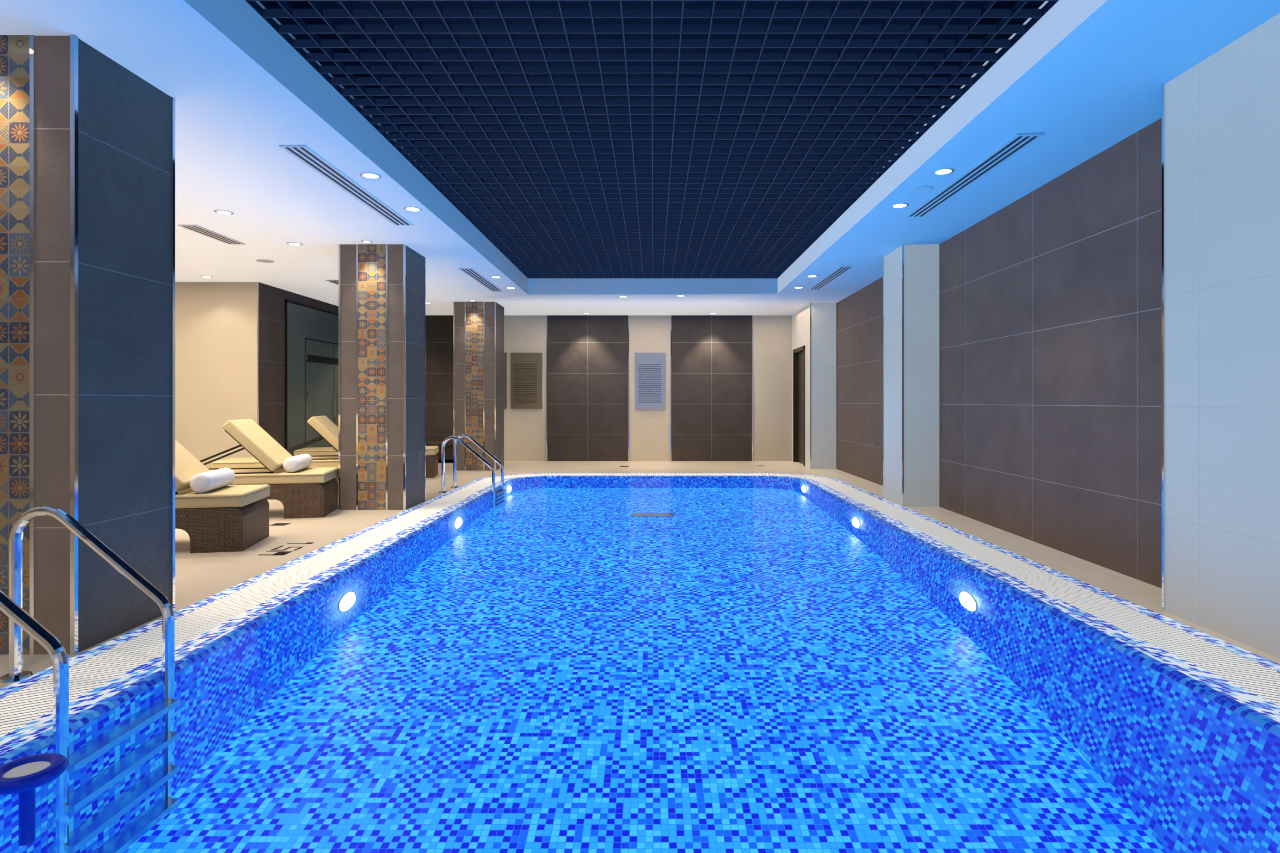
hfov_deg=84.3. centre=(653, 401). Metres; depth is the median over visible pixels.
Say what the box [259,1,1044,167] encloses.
ceiling
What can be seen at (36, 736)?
trim
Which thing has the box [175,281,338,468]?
wall
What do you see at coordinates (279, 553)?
floor drain
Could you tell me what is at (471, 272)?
vent slot
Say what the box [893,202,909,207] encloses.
recessed light
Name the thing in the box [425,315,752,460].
wall
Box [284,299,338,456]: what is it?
mirror
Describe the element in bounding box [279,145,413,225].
vent slot
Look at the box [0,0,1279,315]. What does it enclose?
ceiling
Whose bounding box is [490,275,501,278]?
recessed light
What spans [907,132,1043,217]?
vent slot
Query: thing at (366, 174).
recessed light
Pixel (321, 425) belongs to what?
lounger
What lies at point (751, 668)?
swimming pool
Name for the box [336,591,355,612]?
pool light
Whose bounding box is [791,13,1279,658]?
wall
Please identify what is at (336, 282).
lounge vent slot
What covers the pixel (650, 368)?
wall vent
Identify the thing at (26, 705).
pool edge
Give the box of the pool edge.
[0,473,1279,737]
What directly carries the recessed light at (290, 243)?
in the ceiling at (1096, 76)
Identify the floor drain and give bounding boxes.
[257,542,314,555]
[631,513,674,517]
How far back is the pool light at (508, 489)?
9.94 m
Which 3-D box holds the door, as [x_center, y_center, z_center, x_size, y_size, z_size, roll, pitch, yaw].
[2.704,0.080,12.890,0.112,2.120,1.020,0,0,0]
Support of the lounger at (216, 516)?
on the deck
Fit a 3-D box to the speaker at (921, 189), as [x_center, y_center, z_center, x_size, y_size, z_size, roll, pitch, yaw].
[2.136,-1.693,5.655,0.190,0.010,0.190,0,0,0]
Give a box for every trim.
[0,475,1279,766]
[546,315,752,461]
[810,84,1165,611]
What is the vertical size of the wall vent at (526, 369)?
1.070 m
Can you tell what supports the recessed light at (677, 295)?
in the ceiling at (1096, 76)
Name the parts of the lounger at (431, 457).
seat, seat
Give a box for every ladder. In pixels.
[0,506,179,852]
[438,434,505,508]
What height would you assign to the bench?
0.380 m
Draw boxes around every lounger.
[175,440,271,553]
[199,419,338,519]
[211,415,338,480]
[293,446,439,478]
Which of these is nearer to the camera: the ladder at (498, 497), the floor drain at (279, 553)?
the floor drain at (279, 553)
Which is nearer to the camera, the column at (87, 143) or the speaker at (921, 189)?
the column at (87, 143)
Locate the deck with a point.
(199, 577)
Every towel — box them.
[189,468,235,493]
[282,453,312,472]
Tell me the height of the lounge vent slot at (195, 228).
0.029 m
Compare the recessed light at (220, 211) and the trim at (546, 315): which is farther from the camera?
the trim at (546, 315)
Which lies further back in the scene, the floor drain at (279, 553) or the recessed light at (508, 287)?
the recessed light at (508, 287)
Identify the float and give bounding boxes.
[0,753,68,846]
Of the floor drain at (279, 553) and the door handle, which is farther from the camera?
the door handle
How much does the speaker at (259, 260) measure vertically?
0.010 m
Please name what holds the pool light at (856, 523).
in the swimming pool
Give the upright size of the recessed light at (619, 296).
0.010 m
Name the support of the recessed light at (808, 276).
in the ceiling at (1096, 76)
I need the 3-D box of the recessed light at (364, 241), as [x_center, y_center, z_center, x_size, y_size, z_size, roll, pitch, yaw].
[-2.950,-1.651,7.290,0.114,0.010,0.114,0,0,0]
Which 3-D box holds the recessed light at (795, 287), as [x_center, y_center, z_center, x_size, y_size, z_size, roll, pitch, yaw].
[2.130,-1.669,10.350,0.154,0.010,0.154,0,0,0]
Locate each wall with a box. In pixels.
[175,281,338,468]
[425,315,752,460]
[504,315,791,460]
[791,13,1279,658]
[837,118,1161,588]
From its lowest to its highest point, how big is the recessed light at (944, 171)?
0.010 m
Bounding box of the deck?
[0,460,1279,689]
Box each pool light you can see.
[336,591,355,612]
[453,517,462,528]
[506,484,511,493]
[801,484,806,492]
[851,517,860,528]
[959,591,977,612]
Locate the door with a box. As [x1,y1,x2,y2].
[792,345,804,466]
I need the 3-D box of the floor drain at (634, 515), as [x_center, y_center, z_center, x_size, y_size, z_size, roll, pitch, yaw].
[0.000,1.355,8.425,0.500,0.014,0.250,0,0,0]
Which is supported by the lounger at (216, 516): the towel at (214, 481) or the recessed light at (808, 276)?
the towel at (214, 481)
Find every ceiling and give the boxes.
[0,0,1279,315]
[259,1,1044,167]
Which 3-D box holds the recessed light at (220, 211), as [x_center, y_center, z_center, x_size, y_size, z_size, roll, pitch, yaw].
[-3.739,-1.651,6.164,0.154,0.010,0.154,0,0,0]
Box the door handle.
[331,388,338,416]
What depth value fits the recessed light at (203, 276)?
9.33 m
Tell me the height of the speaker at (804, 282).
0.010 m
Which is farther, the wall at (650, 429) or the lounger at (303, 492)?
the wall at (650, 429)
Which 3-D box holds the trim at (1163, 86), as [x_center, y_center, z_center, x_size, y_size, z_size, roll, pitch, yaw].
[2.877,-0.315,7.900,0.446,2.910,8.116,0,0,0]
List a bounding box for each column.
[0,34,175,655]
[338,244,425,510]
[453,302,504,470]
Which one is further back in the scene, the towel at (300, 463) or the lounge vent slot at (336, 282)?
the lounge vent slot at (336, 282)
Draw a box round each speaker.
[255,259,274,262]
[797,280,811,283]
[907,186,932,193]
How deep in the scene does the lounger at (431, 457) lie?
10.53 m
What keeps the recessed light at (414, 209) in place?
in the ceiling at (1096, 76)
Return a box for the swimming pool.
[0,478,1279,852]
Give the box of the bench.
[425,441,453,463]
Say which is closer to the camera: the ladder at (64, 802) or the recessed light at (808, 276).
the ladder at (64, 802)
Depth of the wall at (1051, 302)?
5.42 m
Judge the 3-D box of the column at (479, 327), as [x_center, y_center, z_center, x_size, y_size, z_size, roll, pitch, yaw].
[-2.950,-0.255,12.025,0.700,2.790,0.670,0,0,0]
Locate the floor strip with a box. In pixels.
[0,472,1279,698]
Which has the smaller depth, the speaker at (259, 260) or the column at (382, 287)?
the column at (382, 287)
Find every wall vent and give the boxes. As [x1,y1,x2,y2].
[510,353,542,408]
[635,353,665,408]
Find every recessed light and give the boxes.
[199,275,213,278]
[213,210,234,214]
[286,242,302,245]
[359,171,382,179]
[360,240,372,242]
[403,206,422,211]
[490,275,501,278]
[505,286,515,288]
[618,296,628,297]
[675,294,685,296]
[793,286,803,288]
[807,275,817,277]
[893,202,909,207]
[935,168,954,174]
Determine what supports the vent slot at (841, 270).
attached to the ceiling at (1096, 76)
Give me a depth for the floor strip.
4.15 m
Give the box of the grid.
[244,0,1059,278]
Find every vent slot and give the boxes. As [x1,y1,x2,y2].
[177,224,245,244]
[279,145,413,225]
[325,280,338,285]
[458,268,503,291]
[808,265,853,290]
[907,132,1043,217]
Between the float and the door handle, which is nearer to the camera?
the float
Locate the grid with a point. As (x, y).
(561, 222)

